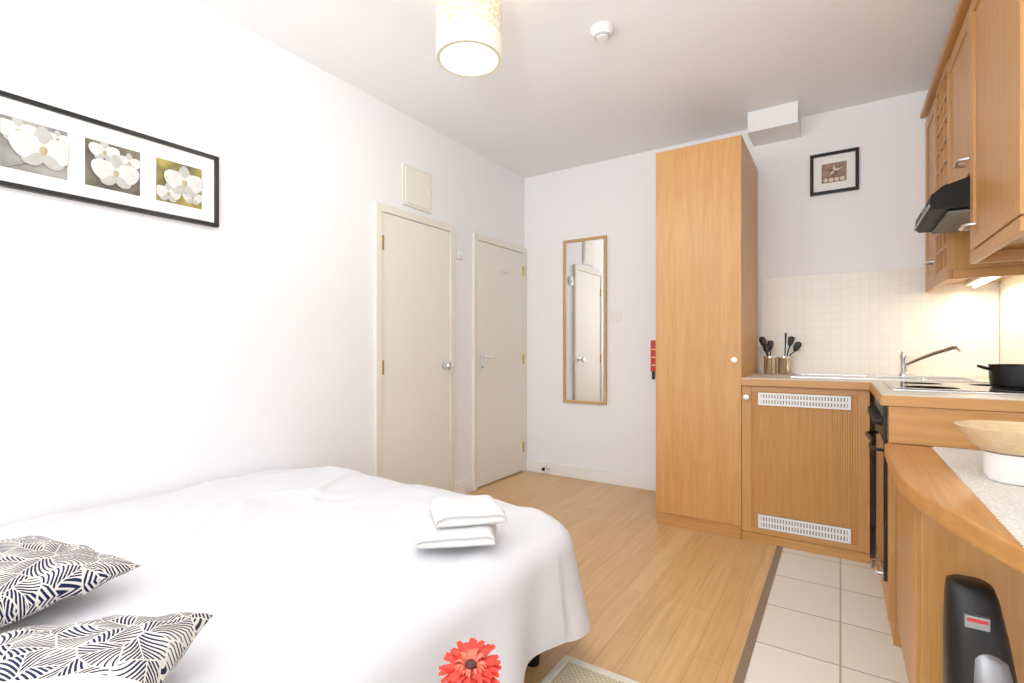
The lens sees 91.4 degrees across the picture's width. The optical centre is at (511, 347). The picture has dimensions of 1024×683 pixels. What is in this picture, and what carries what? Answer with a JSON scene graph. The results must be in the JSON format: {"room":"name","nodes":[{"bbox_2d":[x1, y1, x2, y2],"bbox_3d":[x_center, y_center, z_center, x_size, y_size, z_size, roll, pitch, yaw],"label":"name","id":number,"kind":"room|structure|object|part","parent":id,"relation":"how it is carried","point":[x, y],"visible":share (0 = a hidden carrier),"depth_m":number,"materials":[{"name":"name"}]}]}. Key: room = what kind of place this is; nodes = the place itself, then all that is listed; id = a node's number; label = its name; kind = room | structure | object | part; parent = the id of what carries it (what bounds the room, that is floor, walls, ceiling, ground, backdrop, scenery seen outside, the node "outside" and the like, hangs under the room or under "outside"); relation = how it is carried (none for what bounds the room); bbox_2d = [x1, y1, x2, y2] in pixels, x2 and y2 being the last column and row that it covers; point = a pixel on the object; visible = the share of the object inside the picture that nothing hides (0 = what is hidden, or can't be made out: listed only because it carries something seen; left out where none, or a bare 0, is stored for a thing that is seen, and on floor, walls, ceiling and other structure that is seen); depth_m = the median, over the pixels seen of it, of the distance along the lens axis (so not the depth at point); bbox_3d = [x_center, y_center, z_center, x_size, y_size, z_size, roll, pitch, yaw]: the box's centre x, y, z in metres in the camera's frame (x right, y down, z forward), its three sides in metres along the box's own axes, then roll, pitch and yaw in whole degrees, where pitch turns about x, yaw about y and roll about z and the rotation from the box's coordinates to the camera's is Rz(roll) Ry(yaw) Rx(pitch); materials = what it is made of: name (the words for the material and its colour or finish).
{"room":"studio apartment","nodes":[
{"label":"studio apartment","id":0,"kind":"room"},
{"bbox_2d":[0,0,524,526],"bbox_3d":[-1.858,-0.215,1.597,0.100,2.630,7.230,0,0,33],"label":"wall","id":1,"kind":"structure","parent":0,"point":[142,355],"depth_m":2.23,"materials":[{"name":"paint"}]},
{"bbox_2d":[0,90,218,227],"bbox_3d":[-1.550,-0.706,1.948,0.028,0.318,0.775,0,0,33],"label":"print","id":2,"kind":"object","parent":1,"relation":"attached to","point":[45,149],"visible":1,"depth_m":1.91,"materials":[{"name":"white paper"}]},
{"bbox_2d":[0,114,66,179],"bbox_3d":[-1.676,-0.701,1.756,0.002,0.176,0.176,0,0,33],"label":"photo","id":3,"kind":"object","parent":2,"relation":"attached to","point":[29,147],"depth_m":1.75},
{"bbox_3d":[-1.550,-0.857,1.948,0.028,0.016,0.743,0,0,33],"label":"rail","id":4,"kind":"part","parent":2,"relation":"part of","materials":[{"name":"wood"}]},
{"bbox_3d":[-1.550,-0.555,1.948,0.028,0.016,0.743,0,0,33],"label":"rail","id":5,"kind":"part","parent":2,"relation":"part of","materials":[{"name":"wood"}]},
{"bbox_2d":[85,137,139,195],"bbox_3d":[-1.551,-0.701,1.946,0.002,0.176,0.176,0,0,33],"label":"photo","id":6,"kind":"object","parent":2,"relation":"attached to","point":[112,167],"depth_m":1.94},
{"bbox_2d":[156,157,201,209],"bbox_3d":[-1.423,-0.701,2.141,0.002,0.176,0.176,0,0,33],"label":"photo","id":7,"kind":"object","parent":2,"relation":"attached to","point":[178,182],"depth_m":2.13},
{"bbox_2d":[374,202,381,477],"bbox_3d":[-0.820,0.105,3.062,0.026,1.990,0.048,0,0,33],"label":"door frame","id":8,"kind":"structure","parent":1,"relation":"attached to","point":[377,205],"depth_m":3.05,"materials":[{"name":"paint"}]},
{"bbox_2d":[382,203,450,231],"bbox_3d":[-0.630,-0.866,3.351,0.026,0.048,0.644,0,0,33],"label":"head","id":9,"kind":"object","parent":1,"relation":"attached to","point":[387,209],"visible":0.91,"depth_m":3.31},
{"bbox_2d":[402,163,431,213],"bbox_3d":[-0.631,-1.065,3.349,0.025,0.270,0.275,0,0,33],"label":"access hatch","id":10,"kind":"object","parent":1,"relation":"attached to","point":[416,183],"visible":1,"depth_m":3.33,"materials":[{"name":"paint"}]},
{"bbox_2d":[382,212,452,490],"bbox_3d":[-0.608,0.124,3.332,0.083,1.927,0.646,0,0,33],"label":"leaf","id":11,"kind":"object","parent":1,"relation":"attached to","point":[415,256],"depth_m":3.33,"materials":[{"name":"paint"}]},
{"bbox_3d":[-0.797,0.120,3.079,0.016,0.090,0.016,0,0,33],"label":"hinge","id":12,"kind":"part","parent":11,"relation":"part of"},
{"bbox_3d":[-0.797,-0.650,3.079,0.016,0.090,0.016,0,0,33],"label":"hinge","id":13,"kind":"part","parent":11,"relation":"part of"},
{"bbox_3d":[-0.455,0.125,3.550,0.067,0.060,0.060,0,0,33],"label":"knob","id":14,"kind":"part","parent":11,"relation":"part of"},
{"bbox_2d":[449,225,454,491],"bbox_3d":[-0.440,0.105,3.640,0.026,1.990,0.048,0,0,33],"label":"door frame","id":15,"kind":"structure","parent":1,"relation":"attached to","point":[452,232],"depth_m":3.63,"materials":[{"name":"paint"}]},
{"bbox_2d":[456,247,463,259],"bbox_3d":[-0.382,-0.705,3.721,0.033,0.090,0.070,0,0,33],"label":"wall thermostat","id":16,"kind":"object","parent":1,"relation":"attached to","point":[459,250],"visible":1,"depth_m":3.70,"materials":[{"name":"white plastic"}]},
{"bbox_2d":[455,477,472,493],"bbox_3d":[-0.368,1.048,3.759,0.018,0.105,0.230,0,0,33],"label":"baseboard","id":17,"kind":"structure","parent":1,"relation":"attached to","point":[465,486],"depth_m":3.76,"materials":[{"name":"paint"}]},
{"bbox_2d":[472,232,477,490],"bbox_3d":[-0.287,0.105,3.872,0.026,1.990,0.048,0,0,33],"label":"door frame","id":18,"kind":"structure","parent":1,"relation":"attached to","point":[474,235],"depth_m":3.86,"materials":[{"name":"paint"}]},
{"bbox_2d":[478,234,523,253],"bbox_3d":[-0.088,-0.866,4.175,0.026,0.048,0.677,0,0,33],"label":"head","id":19,"kind":"object","parent":1,"relation":"attached to","point":[482,238],"visible":0.82,"depth_m":4.14},
{"bbox_2d":[478,241,524,486],"bbox_3d":[-0.085,0.124,4.176,0.030,1.927,0.676,0,0,33],"label":"leaf","id":20,"kind":"object","parent":1,"relation":"attached to","point":[500,295],"depth_m":4.16,"materials":[{"name":"paint"}]},
{"bbox_2d":[480,351,483,371],"bbox_3d":[-0.236,0.105,3.939,0.006,0.170,0.040,0,0,33],"label":"backplate","id":21,"kind":"object","parent":20,"relation":"attached to","point":[481,352],"visible":1,"depth_m":3.93,"materials":[{"name":"metal"}]},
{"bbox_3d":[0.102,-0.680,4.448,0.016,0.090,0.016,0,0,33],"label":"hinge","id":22,"kind":"part","parent":20,"relation":"part of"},
{"bbox_3d":[0.102,0.880,4.448,0.016,0.090,0.016,0,0,33],"label":"hinge","id":23,"kind":"part","parent":20,"relation":"part of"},
{"bbox_3d":[0.102,0.100,4.448,0.016,0.090,0.016,0,0,33],"label":"hinge","id":24,"kind":"part","parent":20,"relation":"part of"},
{"bbox_2d":[522,248,526,470],"bbox_3d":[0.111,0.105,4.478,0.026,1.990,0.048,0,0,33],"label":"door frame","id":25,"kind":"structure","parent":1,"relation":"attached to","point":[525,250],"depth_m":4.47,"materials":[{"name":"paint"}]},
{"bbox_2d":[194,0,958,177],"bbox_3d":[-0.508,-1.580,0.711,3.330,0.100,7.230,0,0,33],"label":"ceiling","id":26,"kind":"structure","parent":0,"point":[669,73],"depth_m":2.66,"materials":[{"name":"paint"}]},
{"bbox_2d":[436,0,501,77],"bbox_3d":[-0.163,-1.304,1.902,0.250,0.449,0.250,0,0,33],"label":"pendant lamp","id":27,"kind":"object","parent":26,"relation":"hanging from","point":[468,32],"visible":1,"depth_m":1.82,"materials":[{"name":"fabric"}]},
{"bbox_2d":[440,43,497,75],"bbox_3d":[-0.163,-1.091,1.902,0.242,0.021,0.242,0,0,33],"label":"diffuser","id":28,"kind":"object","parent":27,"relation":"attached to","point":[458,59],"depth_m":1.88,"materials":[{"name":"white"}]},
{"bbox_2d":[590,21,613,41],"bbox_3d":[0.432,-1.506,2.397,0.112,0.047,0.112,0,0,33],"label":"smoke detector","id":29,"kind":"object","parent":26,"relation":"attached to","point":[602,31],"visible":1,"depth_m":2.37,"materials":[{"name":"white plastic"}]},
{"bbox_2d":[594,31,610,41],"bbox_3d":[0.432,-1.492,2.397,0.080,0.008,0.080,0,0,33],"label":"grille","id":30,"kind":"object","parent":29,"relation":"attached to","point":[600,36],"depth_m":2.38,"materials":[{"name":"grey plastic"}]},
{"bbox_2d":[465,471,908,682],"bbox_3d":[-0.508,1.150,0.711,3.330,0.100,7.230,0,0,33],"label":"floor","id":31,"kind":"structure","parent":0,"point":[665,603],"depth_m":2.17,"materials":[{"name":"laminate"}]},
{"bbox_2d":[0,466,589,682],"bbox_3d":[-0.911,0.825,1.397,1.660,0.550,2.057,0,0,33],"label":"bed","id":32,"kind":"object","parent":31,"relation":"on","point":[314,574],"visible":0.83,"depth_m":1.33,"materials":[{"name":"white fabric"}]},
{"bbox_2d":[0,535,140,626],"bbox_3d":[-1.112,0.496,1.048,0.420,0.113,0.380,0,0,23],"label":"cushion","id":33,"kind":"object","parent":32,"relation":"on","point":[37,572],"visible":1,"depth_m":1.04,"materials":[{"name":"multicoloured fabric"}]},
{"bbox_2d":[0,612,213,682],"bbox_3d":[-0.696,0.502,0.711,0.380,0.113,0.380,0,0,-15],"label":"cushion","id":34,"kind":"object","parent":32,"relation":"on","point":[114,648],"visible":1,"depth_m":0.76,"materials":[{"name":"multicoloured fabric"}]},
{"bbox_2d":[415,515,495,548],"bbox_3d":[-0.161,0.541,1.494,0.234,0.052,0.196,0,0,-4],"label":"folded towel","id":35,"kind":"object","parent":32,"relation":"on","point":[429,536],"visible":0.69,"depth_m":1.41,"materials":[{"name":"fabric"}]},
{"bbox_2d":[430,495,506,527],"bbox_3d":[-0.137,0.489,1.512,0.211,0.055,0.177,0,0,-13],"label":"folded towel","id":36,"kind":"object","parent":35,"relation":"on","point":[457,511],"visible":1,"depth_m":1.45,"materials":[{"name":"fabric"}]},
{"bbox_3d":[0.071,1.055,1.748,0.060,0.090,0.060,0,0,33],"label":"leg","id":37,"kind":"part","parent":32,"relation":"part of","materials":[{"name":"black plastic"}]},
{"bbox_2d":[540,655,639,682],"bbox_3d":[0.229,1.092,1.459,0.410,0.014,0.480,0,0,33],"label":"floor mat","id":38,"kind":"object","parent":31,"relation":"on","point":[569,669],"visible":1,"depth_m":1.67,"materials":[{"name":"beige fabric"}]},
{"bbox_2d":[656,135,757,538],"bbox_3d":[1.290,-0.062,3.280,0.495,2.325,0.720,0,0,33],"label":"tall cabinet","id":39,"kind":"object","parent":31,"relation":"on","point":[707,192],"visible":0.97,"depth_m":3.00,"materials":[{"name":"brown wood"}]},
{"bbox_2d":[742,385,869,563],"bbox_3d":[1.749,0.656,2.979,0.597,0.888,0.720,0,0,33],"label":"base cabinet","id":40,"kind":"object","parent":31,"relation":"on","point":[806,451],"visible":0.98,"depth_m":2.69,"materials":[{"name":"brown wood"}]},
{"bbox_3d":[1.567,0.255,2.696,0.432,0.010,0.003,0,0,33],"label":"vent rail","id":41,"kind":"part","parent":40,"relation":"part of","materials":[{"name":"white plastic"}]},
{"bbox_3d":[1.567,0.285,2.696,0.432,0.010,0.003,0,0,33],"label":"vent rail","id":42,"kind":"part","parent":40,"relation":"part of","materials":[{"name":"white plastic"}]},
{"bbox_3d":[1.567,0.315,2.696,0.432,0.010,0.003,0,0,33],"label":"vent rail","id":43,"kind":"part","parent":40,"relation":"part of","materials":[{"name":"white plastic"}]},
{"bbox_3d":[1.567,0.940,2.696,0.432,0.010,0.003,0,0,33],"label":"vent rail","id":44,"kind":"part","parent":40,"relation":"part of","materials":[{"name":"white plastic"}]},
{"bbox_3d":[1.567,0.973,2.696,0.432,0.010,0.003,0,0,33],"label":"vent rail","id":45,"kind":"part","parent":40,"relation":"part of","materials":[{"name":"white plastic"}]},
{"bbox_3d":[1.567,1.005,2.696,0.432,0.010,0.003,0,0,33],"label":"vent rail","id":46,"kind":"part","parent":40,"relation":"part of","materials":[{"name":"white plastic"}]},
{"bbox_3d":[1.574,0.230,2.712,0.497,0.030,0.021,0,0,33],"label":"rail","id":47,"kind":"part","parent":40,"relation":"part of","materials":[{"name":"brown wood"}]},
{"bbox_3d":[1.574,1.030,2.712,0.497,0.030,0.021,0,0,33],"label":"rail","id":48,"kind":"part","parent":40,"relation":"part of","materials":[{"name":"brown wood"}]},
{"bbox_2d":[869,406,1023,647],"bbox_3d":[1.844,0.657,2.037,0.630,0.886,0.830,0,0,33],"label":"base cabinet","id":49,"kind":"object","parent":31,"relation":"on","point":[914,426],"visible":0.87,"depth_m":1.80,"materials":[{"name":"brown wood"}]},
{"bbox_3d":[1.591,0.950,2.185,0.044,0.012,0.171,0,0,33],"label":"drawer handle","id":50,"kind":"part","parent":49,"relation":"part of","materials":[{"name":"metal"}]},
{"bbox_2d":[865,398,887,581],"bbox_3d":[1.586,0.556,2.171,0.075,0.677,0.600,0,0,33],"label":"built-in oven","id":51,"kind":"object","parent":49,"relation":"in","point":[878,413],"visible":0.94,"depth_m":2.01,"materials":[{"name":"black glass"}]},
{"bbox_3d":[1.574,0.400,2.179,0.046,0.014,0.521,0,0,33],"label":"handle","id":52,"kind":"part","parent":51,"relation":"part of","materials":[{"name":"black plastic"}]},
{"bbox_3d":[1.513,0.288,2.081,0.031,0.040,0.040,0,0,33],"label":"knob","id":53,"kind":"part","parent":51,"relation":"part of","materials":[{"name":"black plastic"}]},
{"bbox_3d":[1.453,0.288,1.989,0.031,0.040,0.040,0,0,33],"label":"knob","id":54,"kind":"part","parent":51,"relation":"part of","materials":[{"name":"black plastic"}]},
{"bbox_3d":[1.603,0.286,2.159,0.033,0.137,0.600,0,0,33],"label":"panel","id":55,"kind":"part","parent":51,"relation":"part of","materials":[{"name":"black plastic"}]},
{"bbox_3d":[1.603,0.627,2.159,0.033,0.535,0.600,0,0,33],"label":"door","id":56,"kind":"part","parent":51,"relation":"part of","materials":[{"name":"black glass"}]},
{"bbox_2d":[741,373,1023,412],"bbox_3d":[1.789,0.191,2.481,1.210,0.042,1.524,0,0,33],"label":"countertop","id":57,"kind":"structure","parent":49,"relation":"on","point":[884,395],"depth_m":1.84,"materials":[{"name":"brown wood"}]},
{"bbox_2d":[759,337,776,373],"bbox_3d":[1.684,0.048,3.277,0.081,0.245,0.096,0,0,-23],"label":"utensil holder","id":58,"kind":"object","parent":57,"relation":"on","point":[769,361],"visible":1,"depth_m":3.25,"materials":[{"name":"metal"}]},
{"bbox_2d":[763,356,776,373],"bbox_3d":[1.688,0.112,3.270,0.081,0.117,0.081,0,0,33],"label":"pot","id":59,"kind":"object","parent":58,"relation":"on","point":[769,361],"depth_m":3.24,"materials":[{"name":"gold metal"}]},
{"bbox_2d":[777,333,801,373],"bbox_3d":[1.795,0.035,3.244,0.132,0.270,0.081,0,0,17],"label":"utensil holder","id":60,"kind":"object","parent":57,"relation":"on","point":[784,362],"visible":0.99,"depth_m":3.23,"materials":[{"name":"metal"}]},
{"bbox_2d":[777,356,790,373],"bbox_3d":[1.771,0.112,3.252,0.081,0.117,0.081,0,0,33],"label":"pot","id":61,"kind":"object","parent":60,"relation":"on","point":[784,362],"depth_m":3.22,"materials":[{"name":"gold metal"}]},
{"bbox_2d":[790,373,988,382],"bbox_3d":[2.069,0.166,2.822,0.840,0.008,0.450,0,0,33],"label":"sink","id":62,"kind":"object","parent":57,"relation":"in","point":[796,375],"visible":1,"depth_m":2.76,"materials":[{"name":"metal"}]},
{"bbox_2d":[897,346,962,375],"bbox_3d":[2.282,0.074,2.769,0.100,0.175,0.343,0,0,-8],"label":"kitchen faucet","id":63,"kind":"object","parent":57,"relation":"on","point":[904,363],"visible":1,"depth_m":2.86,"materials":[{"name":"silver metal"}]},
{"bbox_3d":[2.313,0.047,2.754,0.029,0.120,0.305,0,0,-11],"label":"spout","id":64,"kind":"part","parent":63,"relation":"part of","materials":[{"name":"silver metal"}]},
{"bbox_2d":[883,381,1023,394],"bbox_3d":[1.893,0.165,2.094,0.515,0.009,0.580,0,0,33],"label":"cooktop","id":65,"kind":"object","parent":57,"relation":"in","point":[946,387],"visible":0.89,"depth_m":1.99,"materials":[{"name":"metal"}]},
{"bbox_2d":[977,364,1023,387],"bbox_3d":[2.091,0.114,2.052,0.214,0.092,0.223,0,0,-15],"label":"saucepan","id":66,"kind":"object","parent":65,"relation":"on","point":[1000,375],"visible":1,"depth_m":2.02,"materials":[{"name":"black metal"}]},
{"bbox_3d":[1.993,0.083,2.113,0.044,0.026,0.067,0,0,33],"label":"pan handle","id":67,"kind":"part","parent":66,"relation":"part of","materials":[{"name":"black plastic"}]},
{"bbox_3d":[1.608,0.960,2.156,0.021,0.120,0.610,0,0,33],"label":"drawer","id":68,"kind":"part","parent":49,"relation":"part of","materials":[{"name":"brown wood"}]},
{"bbox_3d":[1.639,0.281,1.686,0.588,0.133,0.018,0,0,33],"label":"panel","id":69,"kind":"part","parent":49,"relation":"part of","materials":[{"name":"brown wood"}]},
{"bbox_2d":[884,443,1023,682],"bbox_3d":[1.229,0.725,1.070,0.616,0.750,1.454,0,0,33],"label":"breakfast bar","id":70,"kind":"object","parent":31,"relation":"on","point":[943,529],"visible":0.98,"depth_m":1.32,"materials":[{"name":"brown wood"}]},
{"bbox_3d":[1.260,0.704,1.588,0.023,0.593,0.538,0,0,33],"label":"bar door","id":71,"kind":"part","parent":70,"relation":"part of","materials":[{"name":"brown wood"}]},
{"bbox_3d":[1.333,0.751,1.192,0.560,0.698,0.017,0,0,33],"label":"bar panel","id":72,"kind":"part","parent":70,"relation":"part of","materials":[{"name":"brown wood"}]},
{"bbox_2d":[932,447,1023,547],"bbox_3d":[1.343,0.348,1.201,0.393,0.003,1.088,0,0,33],"label":"table runner","id":73,"kind":"object","parent":70,"relation":"on","point":[1005,501],"visible":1,"depth_m":1.22,"materials":[{"name":"fabric"}]},
{"bbox_2d":[981,449,1023,485],"bbox_3d":[1.310,0.308,1.293,0.140,0.075,0.140,0,0,33],"label":"bowl","id":74,"kind":"object","parent":73,"relation":"on","point":[1003,468],"visible":0.87,"depth_m":1.27,"materials":[{"name":"ceramic"}]},
{"bbox_2d":[954,420,1023,455],"bbox_3d":[1.310,0.236,1.293,0.252,0.066,0.252,0,0,33],"label":"wooden bowl","id":75,"kind":"object","parent":74,"relation":"on","point":[1003,437],"visible":1,"depth_m":1.28,"materials":[{"name":"brown wood"}]},
{"bbox_2d":[943,574,1017,682],"bbox_3d":[1.031,0.814,1.087,0.240,0.563,0.210,0,0,33],"label":"vacuum cleaner","id":76,"kind":"object","parent":31,"relation":"on","point":[976,644],"visible":1,"depth_m":1.10,"materials":[{"name":"black plastic"}]},
{"bbox_3d":[-0.082,0.958,0.795,0.340,0.285,0.340,0,0,33],"label":"side table","id":77,"kind":"object","parent":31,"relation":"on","visible":0},
{"bbox_2d":[438,638,501,682],"bbox_3d":[-0.069,0.654,0.808,0.102,0.320,0.101,0,0,-17],"label":"flower","id":78,"kind":"object","parent":77,"relation":"on","point":[470,663],"visible":1,"depth_m":0.81,"materials":[{"name":"plant"}]},
{"bbox_2d":[525,90,999,524],"bbox_3d":[1.449,-0.215,3.690,3.130,2.630,0.100,0,0,33],"label":"wall","id":79,"kind":"structure","parent":0,"point":[871,227],"depth_m":3.90,"materials":[{"name":"paint"}]},
{"bbox_2d":[542,465,549,470],"bbox_3d":[0.289,1.040,4.320,0.044,0.044,0.084,0,0,33],"label":"door stop","id":80,"kind":"object","parent":79,"relation":"attached to","point":[547,467],"visible":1,"depth_m":4.32,"materials":[{"name":"silver metal"}]},
{"bbox_2d":[563,235,606,404],"bbox_3d":[0.604,-0.226,4.169,0.392,1.378,0.025,0,0,33],"label":"wall mirror","id":81,"kind":"object","parent":79,"relation":"attached to","point":[584,259],"visible":1,"depth_m":4.17,"materials":[{"name":"brown mirror"}]},
{"bbox_3d":[0.604,-0.904,4.169,0.348,0.022,0.025,0,0,33],"label":"rail","id":82,"kind":"part","parent":81,"relation":"part of","materials":[{"name":"wood"}]},
{"bbox_3d":[0.604,0.452,4.169,0.348,0.022,0.025,0,0,33],"label":"rail","id":83,"kind":"part","parent":81,"relation":"part of","materials":[{"name":"wood"}]},
{"bbox_2d":[526,459,655,490],"bbox_3d":[0.696,1.048,4.114,1.404,0.105,0.018,0,0,33],"label":"baseboard","id":84,"kind":"structure","parent":79,"relation":"attached to","point":[571,471],"depth_m":4.11,"materials":[{"name":"paint"}]},
{"bbox_2d":[651,340,655,378],"bbox_3d":[1.147,0.090,3.804,0.180,0.300,0.041,0,0,33],"label":"blanket","id":85,"kind":"object","parent":79,"relation":"attached to","point":[653,342],"visible":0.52,"depth_m":3.82,"materials":[{"name":"red fabric"}]},
{"bbox_2d":[733,546,782,682],"bbox_3d":[-0.061,1.148,0.417,0.030,0.104,7.230,0,0,33],"label":"trim","id":86,"kind":"structure","parent":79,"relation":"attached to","point":[744,662],"depth_m":1.99,"materials":[{"name":"wood"}]},
{"bbox_2d":[748,101,800,146],"bbox_3d":[1.726,-1.465,3.287,0.285,0.130,0.270,0,0,33],"label":"cover","id":87,"kind":"object","parent":79,"relation":"attached to","point":[779,123],"depth_m":3.21,"materials":[{"name":"paint"}]},
{"bbox_2d":[810,147,858,196],"bbox_3d":[2.067,-1.127,3.210,0.265,0.265,0.022,0,0,33],"label":"framed print","id":88,"kind":"object","parent":79,"relation":"attached to","point":[835,171],"visible":1,"depth_m":3.21},
{"bbox_3d":[2.067,-1.250,3.210,0.225,0.020,0.022,0,0,33],"label":"rail","id":89,"kind":"part","parent":88,"relation":"part of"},
{"bbox_3d":[2.067,-1.005,3.210,0.225,0.020,0.022,0,0,33],"label":"rail","id":90,"kind":"part","parent":88,"relation":"part of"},
{"bbox_2d":[822,161,846,183],"bbox_3d":[2.067,-1.127,3.210,0.136,0.124,0.002,0,0,33],"label":"picture","id":91,"kind":"object","parent":88,"relation":"attached to","point":[833,172],"depth_m":3.21},
{"bbox_2d":[761,267,998,377],"bbox_3d":[2.218,-0.155,3.119,1.193,0.649,0.008,0,0,33],"label":"tile backsplash","id":92,"kind":"structure","parent":79,"relation":"attached to","point":[848,322],"depth_m":3.09,"materials":[{"name":"tile"}]},
{"bbox_3d":[0.842,-0.215,-0.176,0.100,2.630,7.230,0,0,33],"label":"wall","id":93,"kind":"structure","parent":0,"visible":0},
{"bbox_2d":[947,7,969,183],"bbox_3d":[2.033,-1.020,2.076,0.357,0.680,0.498,0,0,33],"label":"upper cabinet","id":94,"kind":"object","parent":93,"relation":"attached to","point":[958,67],"visible":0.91,"depth_m":2.13,"materials":[{"name":"brown wood"}]},
{"bbox_2d":[914,176,969,233],"bbox_3d":[1.996,-0.607,2.099,0.439,0.137,0.492,0,0,33],"label":"hood","id":95,"kind":"object","parent":94,"relation":"attached to","point":[947,208],"visible":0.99,"depth_m":2.01,"materials":[{"name":"metal"}]},
{"bbox_3d":[1.815,-0.573,2.218,0.005,0.010,0.492,0,0,33],"label":"trim","id":96,"kind":"part","parent":95,"relation":"part of","materials":[{"name":"silver metal"}]},
{"bbox_3d":[1.925,-1.302,2.147,0.020,0.055,0.388,0,0,33],"label":"door rail","id":97,"kind":"part","parent":94,"relation":"part of","materials":[{"name":"brown wood"}]},
{"bbox_3d":[1.927,-1.008,2.145,0.010,0.535,0.388,0,0,33],"label":"door panel","id":98,"kind":"part","parent":94,"relation":"part of","materials":[{"name":"brown wood"}]},
{"bbox_3d":[1.796,-0.740,2.003,0.041,0.012,0.111,0,0,33],"label":"handle","id":99,"kind":"part","parent":94,"relation":"part of","materials":[{"name":"metal"}]},
{"bbox_3d":[1.925,-0.713,2.147,0.020,0.055,0.388,0,0,33],"label":"door rail","id":100,"kind":"part","parent":94,"relation":"part of","materials":[{"name":"brown wood"}]},
{"bbox_2d":[924,98,1010,284],"bbox_3d":[2.461,-0.865,2.728,0.357,0.990,0.374,0,0,33],"label":"upper cabinet","id":101,"kind":"object","parent":93,"relation":"attached to","point":[930,125],"visible":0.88,"depth_m":2.81,"materials":[{"name":"brown wood"}]},
{"bbox_3d":[2.257,-0.460,2.705,0.041,0.012,0.111,0,0,33],"label":"handle","id":102,"kind":"part","parent":101,"relation":"part of","materials":[{"name":"metal"}]},
{"bbox_3d":[2.355,-0.398,2.802,0.020,0.055,0.256,0,0,33],"label":"door rail","id":103,"kind":"part","parent":101,"relation":"part of","materials":[{"name":"brown wood"}]},
{"bbox_3d":[2.355,-1.302,2.802,0.020,0.055,0.256,0,0,33],"label":"door rail","id":104,"kind":"part","parent":101,"relation":"part of","materials":[{"name":"brown wood"}]},
{"bbox_3d":[2.358,-0.850,2.800,0.010,0.850,0.256,0,0,33],"label":"door panel","id":105,"kind":"part","parent":101,"relation":"part of","materials":[{"name":"brown wood"}]},
{"bbox_2d":[964,276,1001,287],"bbox_3d":[2.423,-0.350,2.560,0.080,0.037,0.540,0,0,33],"label":"under-cabinet light","id":106,"kind":"object","parent":101,"relation":"attached to","point":[975,282],"visible":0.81,"depth_m":2.62,"materials":[{"name":"white plastic"}]},
{"bbox_2d":[925,216,1023,292],"bbox_3d":[2.066,-0.347,2.092,0.316,0.044,1.866,0,0,33],"label":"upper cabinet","id":107,"kind":"object","parent":93,"relation":"attached to","point":[988,252],"visible":1,"depth_m":1.88,"materials":[{"name":"brown wood"}]},
{"bbox_2d":[936,59,1023,277],"bbox_3d":[2.283,-0.865,2.420,0.316,0.990,0.348,0,0,33],"label":"wine rack","id":108,"kind":"object","parent":93,"relation":"attached to","point":[953,251],"visible":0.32,"depth_m":2.45,"materials":[{"name":"brown wood"}]},
{"bbox_3d":[2.305,-0.854,2.469,0.298,0.932,0.014,0,0,33],"label":"post","id":109,"kind":"part","parent":108,"relation":"part of","materials":[{"name":"brown wood"}]},
{"bbox_2d":[936,92,946,118],"bbox_3d":[2.276,-1.216,2.424,0.297,0.014,0.316,0,0,33],"label":"shelf","id":110,"kind":"object","parent":108,"relation":"attached to","point":[944,102],"depth_m":2.52,"materials":[{"name":"brown wood"}]},
{"bbox_2d":[936,113,946,137],"bbox_3d":[2.276,-1.113,2.424,0.297,0.014,0.316,0,0,33],"label":"shelf","id":111,"kind":"object","parent":108,"relation":"attached to","point":[944,123],"depth_m":2.51,"materials":[{"name":"brown wood"}]},
{"bbox_2d":[936,135,946,157],"bbox_3d":[2.276,-1.009,2.424,0.297,0.014,0.316,0,0,33],"label":"shelf","id":112,"kind":"object","parent":108,"relation":"attached to","point":[944,144],"depth_m":2.52,"materials":[{"name":"brown wood"}]},
{"bbox_2d":[936,157,946,177],"bbox_3d":[2.276,-0.906,2.424,0.297,0.014,0.316,0,0,33],"label":"shelf","id":113,"kind":"object","parent":108,"relation":"attached to","point":[943,166],"depth_m":2.52,"materials":[{"name":"brown wood"}]},
{"bbox_2d":[936,244,946,255],"bbox_3d":[2.276,-0.492,2.424,0.297,0.014,0.316,0,0,33],"label":"shelf","id":114,"kind":"object","parent":108,"relation":"attached to","point":[942,249],"depth_m":2.53,"materials":[{"name":"brown wood"}]},
{"bbox_3d":[2.247,-0.854,2.381,0.298,0.932,0.014,0,0,33],"label":"post","id":115,"kind":"part","parent":108,"relation":"part of","materials":[{"name":"brown wood"}]},
{"bbox_2d":[958,0,1023,250],"bbox_3d":[1.716,-0.865,1.593,0.357,0.990,0.648,0,0,33],"label":"upper cabinet","id":116,"kind":"object","parent":93,"relation":"attached to","point":[996,26],"visible":0.97,"depth_m":1.66,"materials":[{"name":"brown wood"}]},
{"bbox_2d":[920,0,971,117],"bbox_3d":[2.051,-1.375,2.091,0.343,0.029,1.888,0,0,33],"label":"crown molding","id":117,"kind":"structure","parent":116,"relation":"on","point":[963,6],"depth_m":2.29,"materials":[{"name":"brown wood"}]},
{"bbox_3d":[1.730,-0.460,1.902,0.041,0.012,0.111,0,0,33],"label":"handle","id":118,"kind":"part","parent":116,"relation":"part of","materials":[{"name":"metal"}]},
{"bbox_3d":[1.608,-1.302,1.665,0.020,0.055,0.538,0,0,33],"label":"door rail","id":119,"kind":"part","parent":116,"relation":"part of","materials":[{"name":"brown wood"}]},
{"bbox_3d":[1.610,-0.853,1.663,0.010,0.845,0.538,0,0,33],"label":"door panel","id":120,"kind":"part","parent":116,"relation":"part of","materials":[{"name":"brown wood"}]},
{"bbox_3d":[1.608,-0.403,1.665,0.020,0.055,0.538,0,0,33],"label":"door rail","id":121,"kind":"part","parent":116,"relation":"part of","materials":[{"name":"brown wood"}]},
{"bbox_2d":[1000,275,1023,363],"bbox_3d":[2.302,-0.155,2.148,0.008,0.649,1.518,0,0,33],"label":"tile backsplash","id":122,"kind":"structure","parent":93,"relation":"attached to","point":[1011,288],"depth_m":2.58,"materials":[{"name":"tile"}]}
]}

